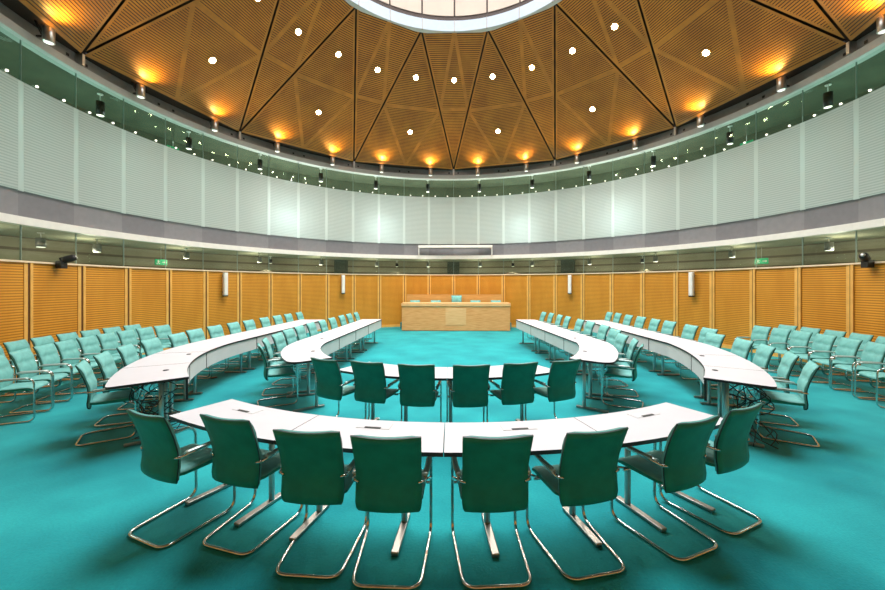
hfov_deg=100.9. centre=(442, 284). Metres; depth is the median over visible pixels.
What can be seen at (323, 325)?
chair
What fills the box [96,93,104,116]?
pendant spotlight
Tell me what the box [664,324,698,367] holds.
chair
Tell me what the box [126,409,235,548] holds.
chair
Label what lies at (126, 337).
chair
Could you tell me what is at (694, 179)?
window
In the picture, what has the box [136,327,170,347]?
chair
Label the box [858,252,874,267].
camera
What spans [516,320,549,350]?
table
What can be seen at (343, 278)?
grille
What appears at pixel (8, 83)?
window
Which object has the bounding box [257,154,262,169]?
pendant spotlight
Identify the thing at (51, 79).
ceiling
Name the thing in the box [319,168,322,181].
pendant spotlight
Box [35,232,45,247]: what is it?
pendant
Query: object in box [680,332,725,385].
chair
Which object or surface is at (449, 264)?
door
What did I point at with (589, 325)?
chair
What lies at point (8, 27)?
trim
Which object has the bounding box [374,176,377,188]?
pendant spotlight
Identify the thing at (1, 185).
wall
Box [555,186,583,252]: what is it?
window
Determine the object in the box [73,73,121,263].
wall panel
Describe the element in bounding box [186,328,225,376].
chair
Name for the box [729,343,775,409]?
chair
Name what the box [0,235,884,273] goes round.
ceiling soffit
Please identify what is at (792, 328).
chair
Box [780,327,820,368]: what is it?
chair
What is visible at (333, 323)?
chair
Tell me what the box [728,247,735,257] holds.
pendant
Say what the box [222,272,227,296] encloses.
speaker
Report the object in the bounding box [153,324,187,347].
chair
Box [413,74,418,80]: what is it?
recessed light
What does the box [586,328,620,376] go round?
chair
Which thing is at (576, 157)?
spotlight
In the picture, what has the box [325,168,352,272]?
window
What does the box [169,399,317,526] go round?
table
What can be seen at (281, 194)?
window
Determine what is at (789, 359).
chair
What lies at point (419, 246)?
case
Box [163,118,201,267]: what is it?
window
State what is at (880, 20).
spotlight
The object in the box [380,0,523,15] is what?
skylight
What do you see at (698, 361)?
table
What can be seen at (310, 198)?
window
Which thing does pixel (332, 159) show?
spotlight
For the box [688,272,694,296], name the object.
speaker
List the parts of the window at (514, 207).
spandrel panel, frosted pane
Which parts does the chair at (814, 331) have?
frame, backrest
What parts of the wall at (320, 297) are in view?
timber panel, timber panel, timber panel, timber panel, timber panel, timber panel, timber panel, timber panel, timber panel, timber panel, timber panel, timber panel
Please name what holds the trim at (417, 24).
attached to the ceiling at (645, 77)
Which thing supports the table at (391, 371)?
on the floor
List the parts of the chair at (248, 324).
backrest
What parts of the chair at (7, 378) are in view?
backrest, armrest, seat, armrest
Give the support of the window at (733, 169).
in the wall
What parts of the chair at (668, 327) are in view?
frame, backrest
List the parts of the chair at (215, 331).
backrest, frame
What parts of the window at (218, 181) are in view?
spandrel panel, frosted pane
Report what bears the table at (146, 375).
on the floor
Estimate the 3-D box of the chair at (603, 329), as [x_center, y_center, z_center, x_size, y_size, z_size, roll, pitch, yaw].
[3.381,1.347,8.146,0.550,0.904,0.503,0,0,1]
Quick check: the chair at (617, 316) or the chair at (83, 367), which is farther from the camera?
the chair at (617, 316)
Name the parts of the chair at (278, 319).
backrest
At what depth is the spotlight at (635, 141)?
12.54 m
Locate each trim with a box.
[0,2,884,174]
[0,13,884,180]
[0,212,884,258]
[0,259,884,274]
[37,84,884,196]
[345,0,561,32]
[371,0,532,20]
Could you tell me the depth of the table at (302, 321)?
10.69 m
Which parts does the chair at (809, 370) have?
seat, armrest, armrest, backrest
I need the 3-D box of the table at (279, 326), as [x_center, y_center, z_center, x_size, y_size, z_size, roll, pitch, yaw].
[-4.117,1.433,9.463,0.767,0.726,1.206,0,0,1]
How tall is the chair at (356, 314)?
0.904 m
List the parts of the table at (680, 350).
modesty panel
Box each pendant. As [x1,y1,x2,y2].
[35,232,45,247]
[93,239,101,251]
[183,248,189,258]
[257,254,261,262]
[587,257,591,264]
[653,253,657,261]
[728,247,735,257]
[824,237,833,250]
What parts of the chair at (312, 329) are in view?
backrest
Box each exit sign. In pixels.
[155,259,166,264]
[740,124,752,145]
[755,246,768,263]
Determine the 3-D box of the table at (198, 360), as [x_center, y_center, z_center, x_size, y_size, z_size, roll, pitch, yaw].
[-3.976,1.429,5.323,0.750,0.734,1.064,0,0,-21]
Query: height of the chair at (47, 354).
0.859 m
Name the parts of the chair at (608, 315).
backrest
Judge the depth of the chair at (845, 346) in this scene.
6.42 m
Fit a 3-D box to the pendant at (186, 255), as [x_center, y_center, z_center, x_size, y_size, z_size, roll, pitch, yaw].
[-8.104,-0.997,11.573,0.170,0.326,0.167,0,0,1]
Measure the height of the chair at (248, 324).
0.904 m
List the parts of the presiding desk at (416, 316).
panel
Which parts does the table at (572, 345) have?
modesty panel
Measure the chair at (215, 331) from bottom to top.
0.904 m
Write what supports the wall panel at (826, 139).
in the wall
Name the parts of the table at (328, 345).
modesty panel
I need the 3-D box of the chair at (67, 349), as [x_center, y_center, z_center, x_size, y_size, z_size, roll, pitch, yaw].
[-6.168,1.369,6.228,0.523,0.859,0.478,0,0,-14]
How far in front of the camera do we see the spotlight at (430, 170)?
15.65 m
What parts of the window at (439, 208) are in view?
frosted pane, spandrel panel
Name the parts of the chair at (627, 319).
backrest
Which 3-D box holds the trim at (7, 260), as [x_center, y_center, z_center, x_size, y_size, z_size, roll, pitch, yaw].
[0.289,-0.438,7.803,16.720,0.035,16.720,0,0,1]
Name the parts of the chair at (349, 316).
backrest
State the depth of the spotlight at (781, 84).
8.79 m
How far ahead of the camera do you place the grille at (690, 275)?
11.16 m
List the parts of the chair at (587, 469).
armrest, seat, backrest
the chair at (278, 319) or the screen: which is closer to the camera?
the chair at (278, 319)
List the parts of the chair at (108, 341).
backrest, frame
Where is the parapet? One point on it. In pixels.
(5, 229)
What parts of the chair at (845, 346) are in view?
seat, frame, backrest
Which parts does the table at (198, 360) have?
modesty panel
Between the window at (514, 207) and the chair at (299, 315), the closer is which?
the chair at (299, 315)
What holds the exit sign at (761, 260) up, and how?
hanging from the parapet
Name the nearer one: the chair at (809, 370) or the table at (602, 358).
the chair at (809, 370)
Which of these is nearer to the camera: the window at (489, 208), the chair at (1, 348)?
the chair at (1, 348)
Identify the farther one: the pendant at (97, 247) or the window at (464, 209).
the window at (464, 209)
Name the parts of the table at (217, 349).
modesty panel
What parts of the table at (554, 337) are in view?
modesty panel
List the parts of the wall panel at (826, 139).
frosted pane, spandrel panel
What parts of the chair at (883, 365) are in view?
frame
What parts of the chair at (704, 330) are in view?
backrest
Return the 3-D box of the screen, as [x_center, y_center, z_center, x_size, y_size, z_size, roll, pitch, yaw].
[0.493,1.100,15.421,4.000,1.400,0.090,0,0,1]
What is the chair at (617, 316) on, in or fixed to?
on the floor
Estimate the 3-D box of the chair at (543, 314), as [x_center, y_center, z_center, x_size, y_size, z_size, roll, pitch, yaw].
[3.127,1.347,12.078,0.550,0.904,0.503,0,0,-2]
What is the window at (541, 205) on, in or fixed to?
in the wall
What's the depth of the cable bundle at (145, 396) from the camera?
4.35 m
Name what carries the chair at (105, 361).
on the floor
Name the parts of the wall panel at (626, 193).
frosted pane, spandrel panel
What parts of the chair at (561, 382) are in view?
seat, frame, backrest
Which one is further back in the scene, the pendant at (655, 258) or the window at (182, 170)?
the pendant at (655, 258)
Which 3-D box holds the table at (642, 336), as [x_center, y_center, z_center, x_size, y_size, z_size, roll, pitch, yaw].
[4.511,1.433,8.039,0.630,0.726,1.236,0,0,1]
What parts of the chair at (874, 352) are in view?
seat, backrest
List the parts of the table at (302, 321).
modesty panel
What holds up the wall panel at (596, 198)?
in the wall
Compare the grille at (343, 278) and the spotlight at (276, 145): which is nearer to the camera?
the spotlight at (276, 145)
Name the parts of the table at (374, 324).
modesty panel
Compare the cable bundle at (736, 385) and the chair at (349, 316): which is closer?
the cable bundle at (736, 385)
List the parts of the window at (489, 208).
spandrel panel, frosted pane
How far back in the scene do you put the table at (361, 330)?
9.18 m
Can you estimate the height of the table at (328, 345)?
0.734 m
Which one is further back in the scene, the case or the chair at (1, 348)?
the case
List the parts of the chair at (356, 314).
backrest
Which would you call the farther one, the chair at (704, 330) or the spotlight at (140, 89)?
the spotlight at (140, 89)
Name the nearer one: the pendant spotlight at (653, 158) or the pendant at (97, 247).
the pendant at (97, 247)
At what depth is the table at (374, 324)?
10.40 m
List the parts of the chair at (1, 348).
backrest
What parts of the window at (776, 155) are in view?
frosted pane, spandrel panel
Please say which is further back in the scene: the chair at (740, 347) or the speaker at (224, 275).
the speaker at (224, 275)
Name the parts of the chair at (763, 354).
frame, backrest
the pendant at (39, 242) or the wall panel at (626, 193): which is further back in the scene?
the wall panel at (626, 193)
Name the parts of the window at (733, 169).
frosted pane, spandrel panel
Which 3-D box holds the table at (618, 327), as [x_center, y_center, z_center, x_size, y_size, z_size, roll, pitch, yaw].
[4.540,1.433,9.254,0.630,0.726,1.206,0,0,1]
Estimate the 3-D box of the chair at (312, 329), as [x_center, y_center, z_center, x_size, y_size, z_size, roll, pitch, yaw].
[-2.904,1.347,8.669,0.550,0.904,0.503,0,0,4]
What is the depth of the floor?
2.96 m
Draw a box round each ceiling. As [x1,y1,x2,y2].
[0,0,884,169]
[0,32,884,187]
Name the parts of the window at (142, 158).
spandrel panel, frosted pane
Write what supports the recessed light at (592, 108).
in the ceiling at (645, 77)
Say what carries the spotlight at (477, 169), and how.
attached to the ceiling at (645, 77)
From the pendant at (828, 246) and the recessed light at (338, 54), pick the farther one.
the recessed light at (338, 54)
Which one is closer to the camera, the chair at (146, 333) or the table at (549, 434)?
the table at (549, 434)
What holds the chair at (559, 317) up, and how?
on the floor
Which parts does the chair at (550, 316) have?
backrest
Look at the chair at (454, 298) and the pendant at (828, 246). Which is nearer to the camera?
the pendant at (828, 246)
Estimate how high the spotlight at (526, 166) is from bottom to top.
0.378 m
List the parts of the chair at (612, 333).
frame, backrest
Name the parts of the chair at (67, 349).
backrest, seat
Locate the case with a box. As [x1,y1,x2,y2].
[418,245,491,254]
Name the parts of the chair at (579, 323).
backrest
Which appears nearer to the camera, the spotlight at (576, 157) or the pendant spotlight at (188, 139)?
the pendant spotlight at (188, 139)
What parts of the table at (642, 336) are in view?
modesty panel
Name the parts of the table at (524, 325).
modesty panel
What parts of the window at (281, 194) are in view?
spandrel panel, frosted pane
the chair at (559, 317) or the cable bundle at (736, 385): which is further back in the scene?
the chair at (559, 317)
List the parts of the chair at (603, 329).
backrest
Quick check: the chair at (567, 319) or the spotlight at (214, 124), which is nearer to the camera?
the chair at (567, 319)
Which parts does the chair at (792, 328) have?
backrest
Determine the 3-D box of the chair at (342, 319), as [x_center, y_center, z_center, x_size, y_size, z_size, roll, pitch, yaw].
[-2.754,1.347,10.758,0.550,0.904,0.503,0,0,6]
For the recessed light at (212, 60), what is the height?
0.154 m
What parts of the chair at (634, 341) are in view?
seat, backrest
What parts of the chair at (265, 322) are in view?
backrest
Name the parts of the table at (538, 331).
modesty panel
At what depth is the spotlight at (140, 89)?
9.10 m
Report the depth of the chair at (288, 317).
11.31 m
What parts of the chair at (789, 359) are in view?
seat, backrest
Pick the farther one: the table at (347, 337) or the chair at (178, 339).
the table at (347, 337)
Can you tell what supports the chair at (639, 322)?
on the floor
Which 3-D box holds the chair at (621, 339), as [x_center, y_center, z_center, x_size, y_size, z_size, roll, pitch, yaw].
[3.042,1.347,6.661,0.550,0.904,0.503,0,0,4]
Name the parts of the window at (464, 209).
spandrel panel, frosted pane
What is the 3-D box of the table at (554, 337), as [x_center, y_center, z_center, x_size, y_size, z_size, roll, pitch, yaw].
[2.722,1.433,8.030,0.578,0.726,1.206,0,0,-3]
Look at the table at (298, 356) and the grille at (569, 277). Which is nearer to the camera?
the table at (298, 356)
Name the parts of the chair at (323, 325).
backrest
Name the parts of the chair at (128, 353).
backrest, frame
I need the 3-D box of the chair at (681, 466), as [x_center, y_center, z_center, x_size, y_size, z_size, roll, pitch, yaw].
[1.621,1.347,2.671,0.503,0.904,0.550,0,0,-22]
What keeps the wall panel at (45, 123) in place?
in the wall
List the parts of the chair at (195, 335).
backrest, frame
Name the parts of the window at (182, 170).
spandrel panel, frosted pane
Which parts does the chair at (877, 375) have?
seat, armrest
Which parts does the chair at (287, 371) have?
backrest, seat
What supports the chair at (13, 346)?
on the floor
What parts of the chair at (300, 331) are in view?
backrest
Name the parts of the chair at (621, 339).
frame, backrest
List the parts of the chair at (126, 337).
backrest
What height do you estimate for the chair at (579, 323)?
0.904 m
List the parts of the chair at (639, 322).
backrest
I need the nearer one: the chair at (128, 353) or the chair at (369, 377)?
the chair at (369, 377)
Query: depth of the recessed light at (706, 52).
9.45 m
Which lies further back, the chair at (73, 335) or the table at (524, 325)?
the table at (524, 325)
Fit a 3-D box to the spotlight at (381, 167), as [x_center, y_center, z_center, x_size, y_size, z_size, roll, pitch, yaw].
[-2.579,-4.885,15.289,0.179,0.378,0.299,0,0,-42]
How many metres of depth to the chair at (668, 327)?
9.05 m
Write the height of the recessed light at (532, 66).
0.148 m
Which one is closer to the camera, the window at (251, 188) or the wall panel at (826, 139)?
the wall panel at (826, 139)
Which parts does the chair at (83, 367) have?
backrest, seat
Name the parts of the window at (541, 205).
spandrel panel, frosted pane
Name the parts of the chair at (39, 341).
backrest, frame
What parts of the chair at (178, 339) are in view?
backrest, frame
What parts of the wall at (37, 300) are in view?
timber panel, timber panel, timber panel, timber panel, timber panel, timber panel, timber panel, timber panel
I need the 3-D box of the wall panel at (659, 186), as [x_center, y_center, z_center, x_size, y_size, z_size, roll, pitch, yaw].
[7.313,-2.548,12.283,0.138,4.184,1.146,0,0,-32]
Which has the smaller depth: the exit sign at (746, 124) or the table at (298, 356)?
the table at (298, 356)
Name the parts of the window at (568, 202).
spandrel panel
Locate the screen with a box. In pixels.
[407,294,501,301]
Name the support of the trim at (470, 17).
attached to the skylight
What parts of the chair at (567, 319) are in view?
backrest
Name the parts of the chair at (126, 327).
backrest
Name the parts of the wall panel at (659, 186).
frosted pane, spandrel panel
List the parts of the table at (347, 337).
modesty panel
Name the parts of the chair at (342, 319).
backrest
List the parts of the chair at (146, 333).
backrest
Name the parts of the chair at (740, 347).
frame, backrest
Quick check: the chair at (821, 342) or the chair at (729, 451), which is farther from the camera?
the chair at (821, 342)
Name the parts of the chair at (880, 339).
backrest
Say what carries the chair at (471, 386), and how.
on the floor
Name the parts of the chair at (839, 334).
frame, backrest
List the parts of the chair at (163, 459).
backrest, armrest, seat, armrest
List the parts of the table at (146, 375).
modesty panel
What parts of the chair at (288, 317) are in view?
backrest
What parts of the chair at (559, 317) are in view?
backrest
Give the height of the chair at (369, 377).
0.904 m
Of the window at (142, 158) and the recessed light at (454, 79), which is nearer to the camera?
the window at (142, 158)
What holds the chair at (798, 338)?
on the floor
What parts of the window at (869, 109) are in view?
spandrel panel, frosted pane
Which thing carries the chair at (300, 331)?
on the floor
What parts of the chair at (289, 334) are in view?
backrest, frame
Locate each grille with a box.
[225,274,227,293]
[342,277,344,291]
[568,276,570,292]
[689,274,691,294]
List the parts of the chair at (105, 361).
backrest, frame, seat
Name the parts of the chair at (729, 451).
seat, backrest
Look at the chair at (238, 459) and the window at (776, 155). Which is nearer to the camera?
the chair at (238, 459)
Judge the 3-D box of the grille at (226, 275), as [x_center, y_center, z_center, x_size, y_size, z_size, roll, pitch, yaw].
[-6.815,-0.015,11.531,0.006,0.630,0.096,0,0,28]
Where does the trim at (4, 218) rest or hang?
attached to the wall at (1, 185)
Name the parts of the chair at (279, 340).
backrest, frame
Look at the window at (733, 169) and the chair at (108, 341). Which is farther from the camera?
the window at (733, 169)
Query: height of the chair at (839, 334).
0.859 m
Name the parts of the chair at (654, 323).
backrest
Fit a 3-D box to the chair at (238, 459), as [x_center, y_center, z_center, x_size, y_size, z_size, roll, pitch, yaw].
[-1.408,1.347,2.715,0.503,0.904,0.550,0,0,17]
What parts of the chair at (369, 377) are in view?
frame, seat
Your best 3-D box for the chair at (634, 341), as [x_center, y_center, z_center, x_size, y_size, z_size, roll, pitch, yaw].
[2.949,1.347,6.097,0.550,0.904,0.503,0,0,19]
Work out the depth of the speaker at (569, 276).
14.33 m
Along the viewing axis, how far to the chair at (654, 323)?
9.59 m
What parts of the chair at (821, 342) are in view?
seat, backrest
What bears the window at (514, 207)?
in the wall
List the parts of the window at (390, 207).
spandrel panel, frosted pane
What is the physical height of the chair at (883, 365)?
0.859 m
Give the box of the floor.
[0,327,884,589]
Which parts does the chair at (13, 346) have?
backrest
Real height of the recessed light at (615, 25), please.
0.148 m
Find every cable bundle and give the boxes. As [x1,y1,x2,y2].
[129,382,184,439]
[729,384,778,448]
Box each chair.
[0,346,38,402]
[0,354,52,424]
[3,339,60,394]
[8,348,71,413]
[30,335,81,385]
[33,343,90,402]
[54,339,102,393]
[56,332,101,379]
[75,360,140,446]
[76,335,121,386]
[80,329,122,372]
[93,351,154,426]
[96,332,140,379]
[102,326,139,367]
[116,343,168,409]
[117,329,144,354]
[123,324,156,358]
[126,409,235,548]
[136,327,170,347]
[140,337,190,396]
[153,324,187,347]
[168,332,212,384]
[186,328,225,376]
[200,414,302,555]
[207,325,242,368]
[226,322,258,361]
[242,319,266,357]
[257,343,297,407]
[259,317,285,351]
[261,337,297,395]
[271,332,306,385]
[272,315,286,346]
[273,429,366,579]
[282,328,314,376]
[283,313,306,343]
[294,325,313,369]
[295,312,303,340]
[306,322,334,356]
[310,357,366,418]
[318,319,343,357]
[328,317,352,352]
[338,315,358,346]
[346,313,366,343]
[350,360,402,420]
[350,435,432,589]
[354,312,372,340]
[398,364,441,421]
[446,364,489,422]
[451,434,533,589]
[452,295,461,301]
[486,362,537,421]
[525,359,580,420]
[525,427,628,581]
[527,312,546,339]
[534,313,553,338]
[541,314,562,345]
[548,316,570,349]
[558,319,584,355]
[567,321,595,356]
[581,324,609,367]
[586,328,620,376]
[592,333,628,386]
[600,338,638,397]
[601,344,643,408]
[604,312,612,338]
[610,313,621,322]
[610,415,720,561]
[618,314,632,345]
[628,316,646,349]
[634,318,660,354]
[645,320,676,359]
[658,402,763,535]
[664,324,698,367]
[678,327,717,373]
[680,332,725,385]
[711,338,753,397]
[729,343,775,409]
[734,325,771,361]
[739,351,799,426]
[753,328,790,369]
[753,360,819,447]
[768,324,797,363]
[768,330,812,375]
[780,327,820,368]
[788,333,836,382]
[801,329,846,374]
[809,337,862,389]
[823,333,873,380]
[830,341,884,398]
[846,336,884,386]
[854,362,884,407]
[871,365,884,388]
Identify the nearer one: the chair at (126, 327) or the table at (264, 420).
the table at (264, 420)
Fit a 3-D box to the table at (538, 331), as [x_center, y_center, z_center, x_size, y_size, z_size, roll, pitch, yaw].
[2.664,1.433,9.182,0.578,0.726,1.186,0,0,-3]
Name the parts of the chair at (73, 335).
backrest, frame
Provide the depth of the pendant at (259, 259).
13.58 m
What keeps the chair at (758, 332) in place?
on the floor
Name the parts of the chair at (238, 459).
backrest, seat, armrest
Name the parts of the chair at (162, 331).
backrest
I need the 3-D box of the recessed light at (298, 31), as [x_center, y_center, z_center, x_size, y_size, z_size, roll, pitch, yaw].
[-4.144,-7.279,10.508,0.178,0.148,0.210,0,0,39]
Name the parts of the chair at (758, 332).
frame, backrest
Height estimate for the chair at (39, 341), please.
0.859 m
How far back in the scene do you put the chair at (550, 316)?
11.66 m
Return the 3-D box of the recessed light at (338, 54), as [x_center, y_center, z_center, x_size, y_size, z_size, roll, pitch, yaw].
[-3.293,-7.293,11.563,0.173,0.154,0.210,0,0,39]
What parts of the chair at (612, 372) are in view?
seat, armrest, backrest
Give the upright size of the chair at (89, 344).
0.859 m
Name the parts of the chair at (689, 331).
backrest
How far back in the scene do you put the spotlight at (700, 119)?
10.78 m
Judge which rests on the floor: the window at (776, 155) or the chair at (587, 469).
the chair at (587, 469)
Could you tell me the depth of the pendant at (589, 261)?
14.94 m
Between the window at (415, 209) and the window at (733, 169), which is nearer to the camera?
the window at (733, 169)
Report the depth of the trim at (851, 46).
10.79 m
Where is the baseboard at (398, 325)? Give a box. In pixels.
[13,324,842,382]
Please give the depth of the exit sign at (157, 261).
11.23 m
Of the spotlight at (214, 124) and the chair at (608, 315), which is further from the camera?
the chair at (608, 315)
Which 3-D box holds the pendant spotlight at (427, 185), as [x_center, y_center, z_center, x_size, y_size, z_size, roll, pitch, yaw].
[-0.670,-4.527,16.752,0.170,0.546,0.167,0,0,1]
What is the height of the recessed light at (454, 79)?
0.148 m
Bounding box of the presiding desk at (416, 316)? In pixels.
[401,302,510,330]
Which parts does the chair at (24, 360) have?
backrest, seat, armrest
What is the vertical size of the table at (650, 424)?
0.732 m
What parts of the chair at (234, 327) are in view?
backrest, frame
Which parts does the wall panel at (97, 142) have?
spandrel panel, frosted pane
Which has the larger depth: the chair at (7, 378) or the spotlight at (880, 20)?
the spotlight at (880, 20)
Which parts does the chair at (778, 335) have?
backrest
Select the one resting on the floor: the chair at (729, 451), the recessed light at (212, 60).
the chair at (729, 451)
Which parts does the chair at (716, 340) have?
frame, backrest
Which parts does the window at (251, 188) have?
spandrel panel, frosted pane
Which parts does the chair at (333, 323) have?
backrest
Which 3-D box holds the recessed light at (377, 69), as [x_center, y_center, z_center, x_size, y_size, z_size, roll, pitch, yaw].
[-2.198,-7.279,12.362,0.210,0.148,0.178,0,0,-36]
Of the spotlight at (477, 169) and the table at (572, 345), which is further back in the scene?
the spotlight at (477, 169)
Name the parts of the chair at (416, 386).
frame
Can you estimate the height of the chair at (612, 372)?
0.904 m
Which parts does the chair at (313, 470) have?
backrest, seat, armrest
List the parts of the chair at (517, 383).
seat, frame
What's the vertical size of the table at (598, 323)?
0.726 m
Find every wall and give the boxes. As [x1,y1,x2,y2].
[0,261,297,376]
[1,185,884,243]
[298,274,608,328]
[609,263,884,371]
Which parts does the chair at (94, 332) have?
backrest, frame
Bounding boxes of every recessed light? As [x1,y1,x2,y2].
[208,56,216,63]
[295,28,301,35]
[315,109,321,114]
[335,51,341,57]
[374,66,380,72]
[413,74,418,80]
[451,77,456,82]
[490,73,495,79]
[529,64,534,70]
[569,47,575,53]
[589,106,595,111]
[611,22,618,30]
[701,48,710,56]
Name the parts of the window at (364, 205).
spandrel panel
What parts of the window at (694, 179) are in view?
frosted pane, spandrel panel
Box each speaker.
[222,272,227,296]
[341,275,344,293]
[568,275,571,293]
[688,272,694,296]
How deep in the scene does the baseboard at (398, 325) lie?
10.27 m
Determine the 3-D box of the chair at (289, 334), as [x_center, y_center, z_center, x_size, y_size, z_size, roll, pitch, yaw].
[-2.885,1.347,7.374,0.550,0.904,0.503,0,0,3]
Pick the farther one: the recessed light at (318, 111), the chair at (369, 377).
the recessed light at (318, 111)
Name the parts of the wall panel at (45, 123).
spandrel panel, frosted pane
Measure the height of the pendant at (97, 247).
0.326 m
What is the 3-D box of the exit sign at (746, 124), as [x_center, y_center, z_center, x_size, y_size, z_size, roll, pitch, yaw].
[9.059,-4.447,10.894,0.033,0.705,0.340,0,0,-19]
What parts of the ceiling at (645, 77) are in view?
panel, panel, panel, panel, panel, panel, panel, panel, panel, panel, panel, panel, panel, panel, panel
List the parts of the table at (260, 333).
modesty panel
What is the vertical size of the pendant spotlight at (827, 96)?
0.546 m
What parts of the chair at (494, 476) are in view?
armrest, seat, backrest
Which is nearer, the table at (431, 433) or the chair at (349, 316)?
the table at (431, 433)
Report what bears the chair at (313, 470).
on the floor
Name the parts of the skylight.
panel, panel, panel, panel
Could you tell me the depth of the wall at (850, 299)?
9.64 m
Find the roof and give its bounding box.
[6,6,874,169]
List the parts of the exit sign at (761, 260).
plate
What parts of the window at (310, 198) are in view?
spandrel panel, frosted pane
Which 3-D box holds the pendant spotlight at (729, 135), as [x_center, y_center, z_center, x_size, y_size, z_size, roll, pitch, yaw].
[8.685,-4.527,11.045,0.170,0.546,0.167,0,0,1]
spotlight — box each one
[34,20,54,44]
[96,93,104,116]
[131,81,144,98]
[186,131,191,149]
[208,119,217,131]
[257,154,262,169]
[272,142,279,152]
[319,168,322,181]
[328,156,334,164]
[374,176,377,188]
[378,164,383,172]
[426,180,429,191]
[428,168,432,175]
[475,168,479,175]
[524,163,528,171]
[530,175,533,187]
[574,155,578,163]
[587,166,590,179]
[632,139,637,148]
[651,150,655,166]
[697,115,705,127]
[726,125,733,144]
[776,76,789,91]
[823,83,832,108]
[876,14,884,34]
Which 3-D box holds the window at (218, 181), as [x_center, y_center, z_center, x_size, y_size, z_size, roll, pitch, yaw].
[-7.103,-2.548,11.647,0.137,4.184,1.146,0,0,28]
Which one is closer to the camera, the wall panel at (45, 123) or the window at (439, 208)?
the wall panel at (45, 123)
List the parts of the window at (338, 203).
spandrel panel, frosted pane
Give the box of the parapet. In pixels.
[0,222,884,261]
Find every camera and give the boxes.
[55,254,77,267]
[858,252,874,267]
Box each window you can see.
[0,69,17,215]
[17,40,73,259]
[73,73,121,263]
[121,98,163,265]
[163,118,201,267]
[201,158,236,269]
[235,145,267,270]
[267,176,297,271]
[297,162,325,272]
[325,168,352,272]
[352,191,378,253]
[378,193,403,254]
[403,195,428,254]
[428,196,453,255]
[452,180,477,273]
[477,179,503,273]
[502,178,528,273]
[528,190,555,273]
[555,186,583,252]
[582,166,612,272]
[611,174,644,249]
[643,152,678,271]
[676,155,715,244]
[713,141,756,268]
[754,111,803,267]
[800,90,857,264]
[853,62,884,262]
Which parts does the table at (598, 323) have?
modesty panel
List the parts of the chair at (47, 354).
backrest, seat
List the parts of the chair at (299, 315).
backrest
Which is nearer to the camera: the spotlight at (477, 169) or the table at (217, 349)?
the table at (217, 349)
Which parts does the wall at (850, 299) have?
timber panel, timber panel, timber panel, timber panel, timber panel, timber panel, timber panel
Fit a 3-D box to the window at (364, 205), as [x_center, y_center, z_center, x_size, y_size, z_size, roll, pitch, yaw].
[-3.236,-2.548,15.352,1.146,4.184,0.137,0,0,-25]
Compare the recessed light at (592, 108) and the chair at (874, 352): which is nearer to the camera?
the chair at (874, 352)
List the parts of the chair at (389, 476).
backrest, seat, armrest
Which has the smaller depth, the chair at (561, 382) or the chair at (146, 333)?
the chair at (561, 382)
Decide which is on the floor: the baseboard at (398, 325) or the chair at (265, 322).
the chair at (265, 322)
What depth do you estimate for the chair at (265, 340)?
6.04 m
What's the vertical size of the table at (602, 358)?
0.734 m
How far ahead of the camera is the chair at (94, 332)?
7.67 m
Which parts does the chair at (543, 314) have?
backrest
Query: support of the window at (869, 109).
in the wall
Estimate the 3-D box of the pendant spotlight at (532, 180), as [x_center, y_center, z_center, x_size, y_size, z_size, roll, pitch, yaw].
[3.933,-4.527,16.032,0.170,0.546,0.167,0,0,1]
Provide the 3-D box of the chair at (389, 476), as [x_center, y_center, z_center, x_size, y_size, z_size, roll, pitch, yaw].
[-0.327,1.347,2.419,0.503,0.904,0.550,0,0,2]
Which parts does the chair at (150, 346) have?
backrest, frame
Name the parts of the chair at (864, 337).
frame, backrest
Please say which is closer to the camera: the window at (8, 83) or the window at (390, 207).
the window at (8, 83)
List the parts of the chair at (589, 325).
backrest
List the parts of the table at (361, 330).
modesty panel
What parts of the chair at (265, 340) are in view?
backrest, seat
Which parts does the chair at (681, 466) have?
seat, armrest, backrest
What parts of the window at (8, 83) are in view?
spandrel panel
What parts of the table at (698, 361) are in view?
modesty panel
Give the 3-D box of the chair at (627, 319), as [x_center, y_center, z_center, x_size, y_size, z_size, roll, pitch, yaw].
[5.349,1.347,10.939,0.550,0.904,0.503,0,0,1]
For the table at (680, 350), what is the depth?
6.46 m
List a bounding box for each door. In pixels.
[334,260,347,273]
[447,262,458,273]
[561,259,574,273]
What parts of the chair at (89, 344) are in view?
backrest, frame, seat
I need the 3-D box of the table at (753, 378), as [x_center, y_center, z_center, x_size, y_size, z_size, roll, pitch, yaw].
[3.504,1.429,4.355,0.648,0.734,0.880,0,0,35]
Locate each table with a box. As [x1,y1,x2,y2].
[105,363,190,446]
[124,352,206,415]
[155,336,256,395]
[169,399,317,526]
[226,329,285,369]
[259,324,306,357]
[274,415,444,555]
[281,349,331,411]
[282,319,320,332]
[282,337,339,392]
[311,330,355,361]
[332,325,368,358]
[340,364,446,421]
[347,319,381,350]
[444,417,602,557]
[447,365,549,422]
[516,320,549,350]
[530,325,565,359]
[545,330,591,371]
[563,337,617,396]
[569,351,617,412]
[574,402,722,531]
[583,320,622,341]
[606,325,643,359]
[621,330,678,371]
[648,338,737,398]
[691,354,763,417]
[703,366,776,447]
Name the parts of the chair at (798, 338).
frame, seat, backrest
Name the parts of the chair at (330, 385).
backrest, frame, seat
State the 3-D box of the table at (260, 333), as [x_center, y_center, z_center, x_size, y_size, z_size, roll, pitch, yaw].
[-4.189,1.433,8.250,0.768,0.726,1.236,0,0,1]
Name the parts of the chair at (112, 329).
backrest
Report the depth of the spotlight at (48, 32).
7.04 m
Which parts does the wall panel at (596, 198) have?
frosted pane, spandrel panel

